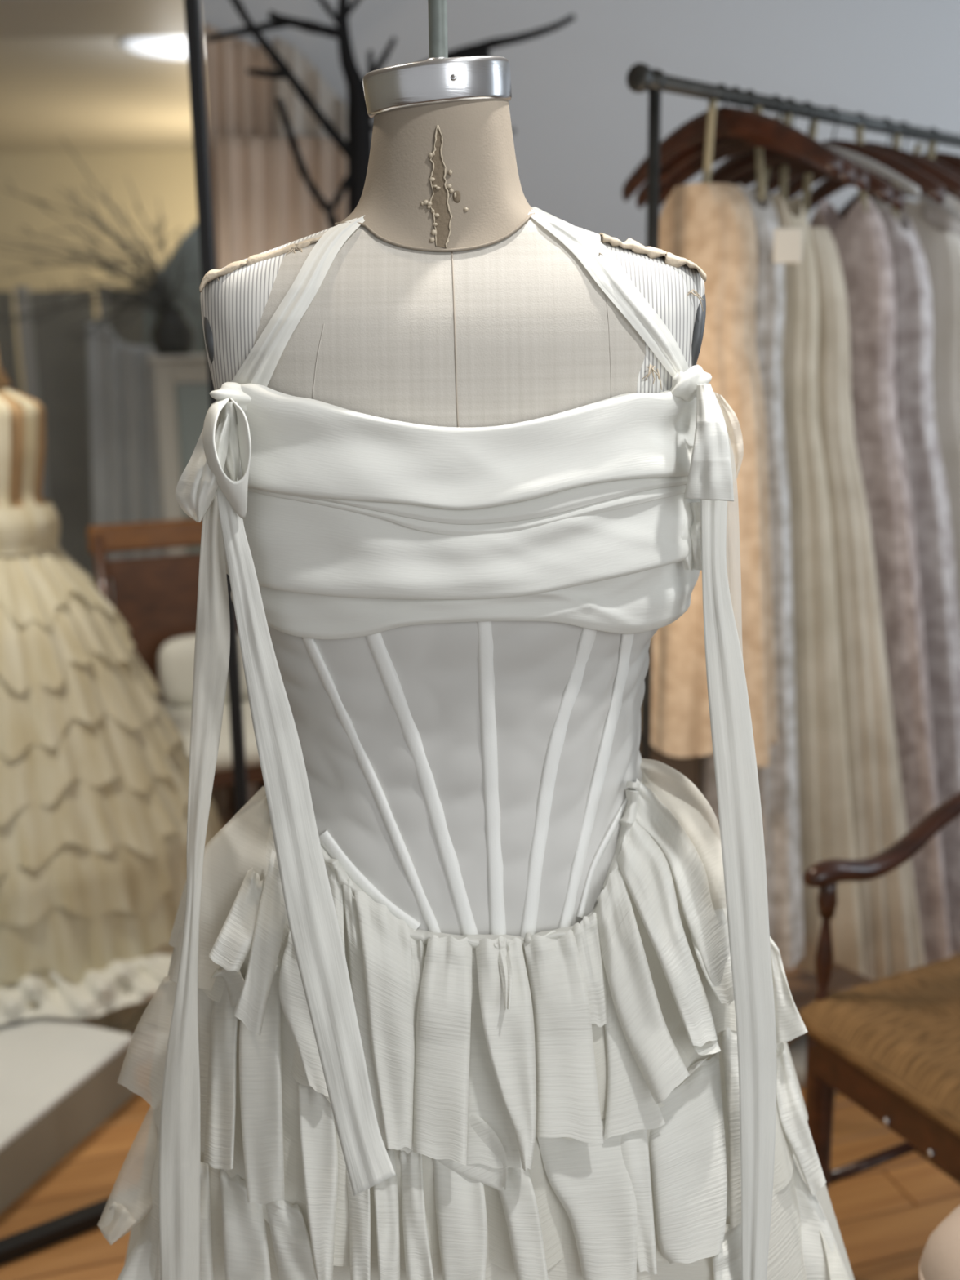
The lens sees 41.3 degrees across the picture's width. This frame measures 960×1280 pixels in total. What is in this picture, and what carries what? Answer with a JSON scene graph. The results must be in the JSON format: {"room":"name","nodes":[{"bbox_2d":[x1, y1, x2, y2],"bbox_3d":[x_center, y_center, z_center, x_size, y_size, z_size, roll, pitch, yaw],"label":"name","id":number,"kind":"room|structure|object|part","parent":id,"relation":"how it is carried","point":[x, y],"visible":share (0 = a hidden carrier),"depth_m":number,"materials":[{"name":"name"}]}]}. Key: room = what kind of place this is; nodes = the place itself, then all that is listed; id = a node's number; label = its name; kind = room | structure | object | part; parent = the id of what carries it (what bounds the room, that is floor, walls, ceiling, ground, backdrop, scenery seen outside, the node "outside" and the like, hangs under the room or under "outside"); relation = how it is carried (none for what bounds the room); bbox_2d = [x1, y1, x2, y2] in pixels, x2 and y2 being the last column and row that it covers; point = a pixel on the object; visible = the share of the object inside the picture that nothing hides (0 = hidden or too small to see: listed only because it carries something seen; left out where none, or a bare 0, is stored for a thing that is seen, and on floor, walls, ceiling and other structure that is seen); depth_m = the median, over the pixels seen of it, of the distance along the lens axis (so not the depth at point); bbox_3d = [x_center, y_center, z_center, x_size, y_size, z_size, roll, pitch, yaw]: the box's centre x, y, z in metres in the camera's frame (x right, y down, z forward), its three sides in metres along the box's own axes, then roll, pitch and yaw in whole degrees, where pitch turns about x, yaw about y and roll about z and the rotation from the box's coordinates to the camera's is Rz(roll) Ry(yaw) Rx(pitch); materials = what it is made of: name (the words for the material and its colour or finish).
{"room":"bridal dress shop","nodes":[
{"label":"bridal dress shop","id":0,"kind":"room"},
{"bbox_2d":[0,149,197,395],"bbox_3d":[-1.624,-1.466,7.118,4.600,2.380,0.140,-1,13,0],"label":"wall","id":1,"kind":"structure","parent":0,"point":[167,175],"depth_m":6.84,"materials":[{"name":"beige paint"}]},
{"bbox_2d":[0,0,201,38],"bbox_3d":[-2.130,-1.839,3.718,2.700,0.070,0.500,-1,13,0],"label":"ceiling","id":2,"kind":"structure","parent":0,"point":[19,19],"depth_m":3.73,"materials":[{"name":"grey paint"}]},
{"bbox_2d":[0,36,205,152],"bbox_3d":[-0.328,-1.718,2.675,6.600,0.120,8.700,-1,13,0],"label":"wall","id":3,"kind":"structure","parent":0,"point":[96,94],"depth_m":5.32,"materials":[{"name":"grey paint"}]},
{"bbox_2d":[117,35,203,60],"bbox_3d":[-1.007,-2.045,4.393,0.470,0.016,0.470,-1,13,0],"label":"recessed light","id":4,"kind":"object","parent":3,"relation":"in","point":[169,47],"visible":0.39,"depth_m":4.35,"materials":[{"name":"white glass"}]},
{"bbox_2d":[0,697,959,1279],"bbox_3d":[-0.289,0.680,3.243,6.600,0.050,8.700,-1,13,0],"label":"floor","id":5,"kind":"structure","parent":0,"point":[886,1214],"depth_m":2.10,"materials":[{"name":"brown wood"}]},
{"bbox_2d":[0,365,45,507],"bbox_3d":[-1.027,0.054,2.743,0.513,1.422,0.438,-1,13,0],"label":"dress form","id":6,"kind":"object","parent":5,"relation":"on","point":[16,409],"visible":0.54,"depth_m":2.60,"materials":[{"name":"beige fabric"}]},
{"bbox_2d":[0,389,222,1034],"bbox_3d":[-1.024,0.122,2.707,0.931,1.282,0.944,-1,13,0],"label":"gown","id":7,"kind":"object","parent":6,"relation":"on","point":[94,768],"visible":0.84,"depth_m":2.56,"materials":[{"name":"white fabric"}]},
{"bbox_2d":[0,1016,135,1213],"bbox_3d":[-1.226,0.878,2.102,0.850,0.120,1.000,4,14,21],"label":"display platform","id":8,"kind":"object","parent":5,"relation":"on","point":[59,1078],"visible":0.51,"depth_m":2.26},
{"bbox_2d":[0,285,149,580],"bbox_3d":[-1.917,-0.798,5.929,1.650,1.639,0.171,-1,13,0],"label":"drape","id":9,"kind":"object","parent":5,"relation":"on","point":[55,376],"visible":0.27,"depth_m":5.81,"materials":[{"name":"grey fabric"}]},
{"bbox_3d":[-2.222,-0.794,5.929,0.289,1.599,0.020,4,14,19],"label":"screen panel","id":10,"kind":"part","parent":9,"relation":"part of","materials":[{"name":"grey fabric"}]},
{"bbox_3d":[-1.886,-0.799,5.929,0.285,1.599,0.020,-6,14,-19],"label":"screen panel","id":11,"kind":"part","parent":9,"relation":"part of","materials":[{"name":"grey fabric"}]},
{"bbox_3d":[-1.560,-0.804,5.929,0.270,1.599,0.020,4,14,20],"label":"screen panel","id":12,"kind":"part","parent":9,"relation":"part of","materials":[{"name":"grey fabric"}]},
{"bbox_2d":[0,0,248,1266],"bbox_3d":[-0.589,-0.100,1.842,0.554,2.124,0.030,-10,16,-33],"label":"frame","id":13,"kind":"object","parent":5,"relation":"on","point":[24,1242],"visible":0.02,"depth_m":1.97,"materials":[{"name":"black metal"}]},
{"bbox_3d":[-0.393,-0.132,1.971,0.019,2.100,0.019,-1,13,0],"label":"post","id":14,"kind":"part","parent":13,"relation":"part of","materials":[{"name":"black metal"}]},
{"bbox_2d":[86,319,166,607],"bbox_3d":[-1.386,-0.508,5.013,0.339,1.468,0.066,0,13,4],"label":"drape","id":15,"kind":"object","parent":5,"relation":"on","point":[126,487],"visible":0.53,"depth_m":4.95,"materials":[{"name":"grey fabric"}]},
{"bbox_2d":[143,222,206,555],"bbox_3d":[-1.226,-0.796,5.253,0.380,1.912,0.060,-1,13,0],"label":"drape","id":16,"kind":"object","parent":5,"relation":"on","point":[192,267],"visible":0.1,"depth_m":5.11,"materials":[{"name":"grey fabric"}]},
{"bbox_2d":[86,518,264,789],"bbox_3d":[-0.707,0.175,3.300,0.470,0.922,0.498,-7,14,-23],"label":"wooden chair","id":17,"kind":"object","parent":5,"relation":"on","point":[156,597],"visible":0.23,"depth_m":3.38,"materials":[{"name":"brown wood"}]},
{"bbox_3d":[-0.980,0.162,3.418,0.049,0.900,0.064,-5,14,-17],"label":"post","id":18,"kind":"part","parent":17,"relation":"part of","materials":[{"name":"brown wood"}]},
{"bbox_3d":[-0.807,-0.285,3.411,0.470,0.075,0.024,-7,14,-23],"label":"rail","id":19,"kind":"part","parent":17,"relation":"part of","materials":[{"name":"orange wood"}]},
{"bbox_3d":[-0.804,-0.206,3.425,0.390,0.050,0.020,-7,14,-23],"label":"rail","id":20,"kind":"part","parent":17,"relation":"part of","materials":[{"name":"brown wood"}]},
{"bbox_3d":[-0.792,0.121,3.488,0.390,0.050,0.020,-7,14,-23],"label":"rail","id":21,"kind":"part","parent":17,"relation":"part of","materials":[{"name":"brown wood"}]},
{"bbox_2d":[158,635,248,706],"bbox_3d":[-0.722,0.077,3.387,0.260,0.190,0.090,-7,15,-24],"label":"cushion","id":22,"kind":"object","parent":17,"relation":"on","point":[176,655],"visible":0.41,"depth_m":3.32,"materials":[{"name":"white fabric"}]},
{"bbox_2d":[160,696,260,771],"bbox_3d":[-0.705,0.228,3.311,0.453,0.082,0.494,-6,14,-22],"label":"seat cushion","id":23,"kind":"object","parent":17,"relation":"on","point":[180,716],"depth_m":3.15,"materials":[{"name":"white fabric"}]},
{"bbox_3d":[-0.706,0.291,3.331,0.440,0.050,0.460,-7,14,-23],"label":"seat rail","id":24,"kind":"part","parent":17,"relation":"part of","materials":[{"name":"brown wood"}]},
{"bbox_3d":[-0.611,0.119,3.574,0.049,0.900,0.064,-5,14,-18],"label":"post","id":25,"kind":"part","parent":17,"relation":"part of","materials":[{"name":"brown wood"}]},
{"bbox_2d":[147,354,209,555],"bbox_3d":[-0.922,-0.389,4.786,0.468,1.338,0.360,-1,13,0],"label":"picture frame","id":26,"kind":"object","parent":5,"relation":"on","point":[180,381],"visible":0.14,"depth_m":4.53,"materials":[{"name":"white paint"}]},
{"bbox_2d":[0,134,201,355],"bbox_3d":[-1.398,-1.425,4.573,0.972,0.792,0.597,-1,13,0],"label":"dried branches","id":27,"kind":"object","parent":26,"relation":"on","point":[171,334],"visible":0.98,"depth_m":4.57,"materials":[{"name":"grey"}]},
{"bbox_2d":[150,307,194,355],"bbox_3d":[-1.114,-1.117,4.613,0.156,0.165,0.156,-1,13,0],"label":"vase","id":28,"kind":"object","parent":26,"relation":"on","point":[171,334],"depth_m":4.56,"materials":[{"name":"grey ceramic"}]},
{"bbox_3d":[-0.931,-0.946,4.500,0.298,0.070,0.030,-1,13,0],"label":"rail","id":29,"kind":"part","parent":26,"relation":"part of","materials":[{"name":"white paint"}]},
{"bbox_3d":[-0.922,-0.375,4.643,0.298,1.138,0.008,-1,13,0],"label":"glass pane","id":30,"kind":"part","parent":26,"relation":"part of","materials":[{"name":"grey"}]},
{"bbox_2d":[203,22,275,818],"bbox_3d":[-0.646,-0.539,3.549,0.272,2.179,0.061,-1,13,0],"label":"hanging cloth","id":31,"kind":"object","parent":5,"relation":"on","point":[238,103],"visible":0.12,"depth_m":3.34,"materials":[{"name":"beige fabric"}]},
{"bbox_2d":[214,134,347,800],"bbox_3d":[-0.513,-0.373,3.465,0.412,1.891,0.056,-1,13,0],"label":"hanging cloth","id":32,"kind":"object","parent":5,"relation":"on","point":[264,203],"visible":0.12,"depth_m":3.28,"materials":[{"name":"beige fabric"}]},
{"bbox_2d":[272,35,346,141],"bbox_3d":[-0.433,-0.508,3.498,0.281,2.136,0.060,-2,13,-3],"label":"hanging cloth","id":33,"kind":"object","parent":5,"relation":"on","point":[303,122],"visible":0.04,"depth_m":3.28,"materials":[{"name":"beige fabric"}]},
{"bbox_2d":[205,0,575,227],"bbox_3d":[-0.181,-0.453,3.125,0.823,2.205,0.408,-1,13,0],"label":"tree","id":34,"kind":"object","parent":5,"relation":"on","point":[357,148],"visible":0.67,"depth_m":2.89,"materials":[{"name":"black plant"}]},
{"bbox_2d":[199,0,706,427],"bbox_3d":[-0.013,0.281,1.094,0.344,1.708,0.344,12,18,43],"label":"dress form","id":35,"kind":"object","parent":5,"relation":"on","point":[450,304],"visible":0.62,"depth_m":0.89,"materials":[{"name":"fabric"}]},
{"bbox_3d":[-0.195,-0.228,0.973,0.015,0.069,0.108,-1,13,0],"label":"armhole plate","id":36,"kind":"part","parent":35,"relation":"part of","materials":[{"name":"grey metal"}]},
{"bbox_3d":[-0.144,0.002,1.034,0.145,0.661,0.129,-11,17,-36],"label":"panel","id":37,"kind":"part","parent":35,"relation":"part of","materials":[{"name":"beige fabric"}]},
{"bbox_3d":[-0.035,0.017,0.964,0.352,0.661,0.108,0,13,5],"label":"panel","id":38,"kind":"part","parent":35,"relation":"part of","materials":[{"name":"fabric"}]},
{"bbox_2d":[97,206,854,1279],"bbox_3d":[-0.005,0.385,1.144,0.804,1.467,0.673,-4,14,-14],"label":"dress","id":39,"kind":"object","parent":35,"relation":"attached to","point":[476,983],"visible":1,"depth_m":0.94,"materials":[{"name":"fabric"}]},
{"bbox_2d":[224,490,700,599],"bbox_3d":[-0.012,-0.095,0.990,0.388,0.083,0.245,-1,13,0],"label":"drape","id":40,"kind":"object","parent":39,"relation":"hanging from","point":[279,544],"depth_m":0.89,"materials":[{"name":"white fabric"}]},
{"bbox_2d":[231,560,699,639],"bbox_3d":[-0.012,-0.050,1.001,0.370,0.066,0.228,-1,13,0],"label":"drape","id":41,"kind":"object","parent":39,"relation":"hanging from","point":[271,599],"depth_m":0.90,"materials":[{"name":"white fabric"}]},
{"bbox_2d":[238,383,696,510],"bbox_3d":[-0.015,-0.158,0.978,0.397,0.086,0.251,-1,13,0],"label":"drape","id":42,"kind":"object","parent":39,"relation":"hanging from","point":[637,451],"depth_m":0.87,"materials":[{"name":"white fabric"}]},
{"bbox_3d":[0.107,-0.001,1.031,0.150,0.661,0.132,11,18,40],"label":"panel","id":43,"kind":"part","parent":35,"relation":"part of","materials":[{"name":"beige fabric"}]},
{"bbox_3d":[0.158,-0.233,0.973,0.019,0.078,0.108,-1,13,0],"label":"armhole plate","id":44,"kind":"part","parent":35,"relation":"part of","materials":[{"name":"grey metal"}]},
{"bbox_2d":[650,743,699,789],"bbox_3d":[0.300,0.487,2.432,0.190,0.681,0.234,-1,13,0],"label":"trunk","id":45,"kind":"object","parent":5,"relation":"on","point":[689,767],"visible":0.03,"depth_m":2.25,"materials":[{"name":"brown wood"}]},
{"bbox_2d":[626,62,959,759],"bbox_3d":[0.877,-0.132,2.651,1.768,1.766,0.484,-13,18,-42],"label":"rack","id":46,"kind":"object","parent":5,"relation":"on","point":[641,78],"visible":0.33,"depth_m":2.00,"materials":[{"name":"black metal"}]},
{"bbox_3d":[0.234,-0.822,1.862,0.018,0.040,0.040,-13,18,-42],"label":"knob","id":47,"kind":"part","parent":46,"relation":"part of","materials":[{"name":"black metal"}]},
{"bbox_3d":[0.272,-0.012,2.079,0.018,1.676,0.019,-1,13,0],"label":"post","id":48,"kind":"part","parent":46,"relation":"part of","materials":[{"name":"black metal"}]},
{"bbox_2d":[650,98,777,767],"bbox_3d":[0.363,-0.329,2.093,0.159,1.047,0.329,-12,17,-38],"label":"gown","id":49,"kind":"object","parent":46,"relation":"hanging from","point":[710,225],"visible":0.46,"depth_m":2.02,"materials":[{"name":"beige fabric"}]},
{"bbox_2d":[622,83,843,201],"bbox_3d":[0.385,-0.796,2.018,0.036,0.157,0.410,-13,18,-42],"label":"hanger","id":50,"kind":"object","parent":46,"relation":"hanging from","point":[730,122],"visible":0.83,"depth_m":1.97,"materials":[{"name":"brown wood"}]},
{"bbox_2d":[636,86,856,208],"bbox_3d":[0.413,-0.798,2.045,0.036,0.167,0.410,-13,18,-42],"label":"hanger","id":51,"kind":"object","parent":46,"relation":"hanging from","point":[669,170],"visible":0.45,"depth_m":2.06,"materials":[{"name":"brown wood"}]},
{"bbox_3d":[0.414,-0.776,2.050,0.036,0.122,0.410,-13,18,-42],"label":"hanger arm","id":52,"kind":"part","parent":51,"relation":"part of","materials":[{"name":"brown wood"}]},
{"bbox_2d":[698,105,804,969],"bbox_3d":[0.476,-0.145,2.179,0.153,1.447,0.245,-8,15,-27],"label":"gown","id":53,"kind":"object","parent":46,"relation":"hanging from","point":[777,246],"visible":0.38,"depth_m":2.14,"materials":[{"name":"white fabric"}]},
{"bbox_2d":[659,89,868,207],"bbox_3d":[0.441,-0.802,2.071,0.036,0.172,0.410,-13,18,-42],"label":"hanger","id":54,"kind":"object","parent":46,"relation":"hanging from","point":[686,174],"visible":0.38,"depth_m":2.10,"materials":[{"name":"brown wood"}]},
{"bbox_3d":[0.441,-0.777,2.077,0.036,0.122,0.410,-13,18,-42],"label":"hanger arm","id":55,"kind":"part","parent":54,"relation":"part of","materials":[{"name":"brown wood"}]},
{"bbox_2d":[700,94,893,204],"bbox_3d":[0.495,-0.807,2.124,0.036,0.187,0.410,-13,18,-42],"label":"hanger","id":56,"kind":"object","parent":46,"relation":"hanging from","point":[735,166],"visible":0.48,"depth_m":2.11,"materials":[{"name":"brown wood"}]},
{"bbox_3d":[0.496,-0.776,2.131,0.036,0.122,0.410,-13,18,-42],"label":"hanger arm","id":57,"kind":"part","parent":56,"relation":"part of","materials":[{"name":"brown wood"}]},
{"bbox_3d":[0.863,-0.971,2.451,1.750,0.023,0.023,-13,18,-42],"label":"hanging rail","id":58,"kind":"part","parent":46,"relation":"part of","materials":[{"name":"grey metal"}]},
{"bbox_2d":[764,113,865,975],"bbox_3d":[0.538,-0.146,2.267,0.410,1.487,0.118,12,18,42],"label":"gown","id":59,"kind":"object","parent":46,"relation":"hanging from","point":[824,805],"visible":0.33,"depth_m":2.21,"materials":[{"name":"beige fabric"}]},
{"bbox_2d":[728,97,905,211],"bbox_3d":[0.525,-0.810,2.152,0.036,0.195,0.410,-13,18,-42],"label":"hanger","id":60,"kind":"object","parent":46,"relation":"hanging from","point":[898,202],"visible":0.32,"depth_m":2.12,"materials":[{"name":"brown wood"}]},
{"bbox_3d":[0.525,-0.775,2.161,0.036,0.122,0.410,-13,18,-42],"label":"hanger arm","id":61,"kind":"part","parent":60,"relation":"part of","materials":[{"name":"brown wood"}]},
{"bbox_2d":[751,106,945,204],"bbox_3d":[0.620,-0.842,2.240,0.036,0.177,0.410,-13,18,-42],"label":"hanger","id":62,"kind":"object","parent":46,"relation":"hanging from","point":[929,186],"visible":0.42,"depth_m":2.15,"materials":[{"name":"brown wood"}]},
{"bbox_3d":[0.621,-0.815,2.246,0.036,0.122,0.410,-13,18,-42],"label":"hanger arm","id":63,"kind":"part","parent":62,"relation":"part of","materials":[{"name":"brown wood"}]},
{"bbox_2d":[803,101,919,196],"bbox_3d":[0.561,-0.832,2.184,0.027,0.169,0.410,-13,18,-42],"label":"hanger","id":64,"kind":"object","parent":46,"relation":"hanging from","point":[873,166],"visible":0.28,"depth_m":2.10,"materials":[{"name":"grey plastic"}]},
{"bbox_3d":[0.562,-0.799,2.191,0.027,0.101,0.410,-13,18,-42],"label":"hanger arm","id":65,"kind":"part","parent":64,"relation":"part of","materials":[{"name":"grey plastic"}]},
{"bbox_2d":[801,120,924,980],"bbox_3d":[0.616,-0.140,2.322,0.494,1.527,0.130,12,18,43],"label":"gown","id":66,"kind":"object","parent":46,"relation":"hanging from","point":[891,936],"visible":0.27,"depth_m":2.26,"materials":[{"name":"beige fabric"}]},
{"bbox_2d":[775,112,959,200],"bbox_3d":[0.686,-0.860,2.301,0.036,0.172,0.410,-13,18,-42],"label":"hanger","id":67,"kind":"object","parent":46,"relation":"hanging from","point":[951,184],"visible":0.41,"depth_m":2.22,"materials":[{"name":"brown wood"}]},
{"bbox_3d":[0.687,-0.836,2.307,0.036,0.122,0.410,-13,18,-42],"label":"hanger arm","id":68,"kind":"part","parent":67,"relation":"part of","materials":[{"name":"brown wood"}]},
{"bbox_2d":[808,125,951,964],"bbox_3d":[0.711,-0.148,2.393,0.507,1.547,0.125,11,18,40],"label":"gown","id":69,"kind":"object","parent":46,"relation":"hanging from","point":[860,239],"visible":0.34,"depth_m":2.31,"materials":[{"name":"fabric"}]},
{"bbox_2d":[800,117,959,212],"bbox_3d":[0.753,-0.874,2.365,0.036,0.177,0.410,-13,18,-42],"label":"hanger","id":70,"kind":"object","parent":46,"relation":"hanging from","point":[828,186],"visible":0.36,"depth_m":2.43,"materials":[{"name":"brown wood"}]},
{"bbox_3d":[0.754,-0.847,2.371,0.036,0.122,0.410,-13,18,-42],"label":"hanger arm","id":71,"kind":"part","parent":70,"relation":"part of","materials":[{"name":"brown wood"}]},
{"bbox_2d":[838,127,959,219],"bbox_3d":[0.882,-0.909,2.484,0.036,0.167,0.410,-13,18,-42],"label":"hanger","id":72,"kind":"object","parent":46,"relation":"hanging from","point":[951,160],"visible":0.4,"depth_m":2.45,"materials":[{"name":"brown wood"}]},
{"bbox_2d":[870,121,959,222],"bbox_3d":[0.798,-0.867,2.410,0.027,0.214,0.300,-13,18,-42],"label":"hanger","id":73,"kind":"object","parent":46,"relation":"hanging from","point":[945,207],"visible":0.41,"depth_m":2.37,"materials":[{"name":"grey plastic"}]},
{"bbox_3d":[0.799,-0.812,2.423,0.027,0.101,0.300,-13,18,-42],"label":"hanger arm","id":74,"kind":"part","parent":73,"relation":"part of","materials":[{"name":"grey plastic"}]},
{"bbox_2d":[874,141,959,620],"bbox_3d":[0.910,-0.200,2.596,0.122,1.547,0.561,-13,18,-41],"label":"gown","id":75,"kind":"object","parent":46,"relation":"hanging from","point":[938,233],"visible":0.17,"depth_m":2.46,"materials":[{"name":"beige fabric"}]},
{"bbox_2d":[879,133,959,954],"bbox_3d":[0.811,-0.174,2.495,0.116,1.547,0.515,-13,18,-42],"label":"gown","id":76,"kind":"object","parent":46,"relation":"hanging from","point":[913,341],"visible":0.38,"depth_m":2.40,"materials":[{"name":"white fabric"}]},
{"bbox_2d":[787,1033,839,1093],"bbox_3d":[0.690,0.780,2.438,0.247,0.093,0.191,-1,13,0],"label":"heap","id":77,"kind":"object","parent":5,"relation":"on","point":[797,1046],"visible":0.07,"depth_m":2.39,"materials":[{"name":"white fabric"}]},
{"bbox_2d":[798,791,959,1190],"bbox_3d":[0.808,0.494,1.717,0.559,0.990,0.502,-8,15,-26],"label":"armchair","id":78,"kind":"object","parent":5,"relation":"on","point":[890,1046],"visible":0.81,"depth_m":1.76,"materials":[{"name":"brown wood"}]},
{"bbox_3d":[0.493,0.762,1.867,0.044,0.400,0.044,-1,13,0],"label":"leg","id":79,"kind":"part","parent":78,"relation":"part of","materials":[{"name":"brown wood"}]},
{"bbox_3d":[0.766,0.536,1.704,0.449,0.040,0.490,-8,15,-26],"label":"rush seat","id":80,"kind":"part","parent":78,"relation":"part of","materials":[{"name":"brown wicker"}]},
{"bbox_3d":[0.658,0.274,1.851,0.462,0.104,0.040,-8,15,-26],"label":"arm","id":81,"kind":"part","parent":78,"relation":"part of","materials":[{"name":"brown wood"}]},
{"bbox_3d":[0.582,0.627,1.629,0.022,0.075,0.460,-8,15,-26],"label":"seat rail","id":82,"kind":"part","parent":78,"relation":"part of","materials":[{"name":"brown wood"}]},
{"bbox_2d":[919,1205,959,1279],"bbox_3d":[0.519,0.821,1.254,0.262,0.556,0.266,-1,13,0],"label":"stool","id":83,"kind":"object","parent":5,"relation":"on","point":[940,1257],"visible":1,"depth_m":1.21,"materials":[{"name":"fabric"}]},
{"bbox_2d":[200,0,959,246],"bbox_3d":[1.049,-0.701,3.712,3.560,2.380,0.140,-1,13,0],"label":"wall","id":84,"kind":"structure","parent":0,"point":[581,131],"depth_m":3.43,"materials":[{"name":"grey paint"}]}
]}

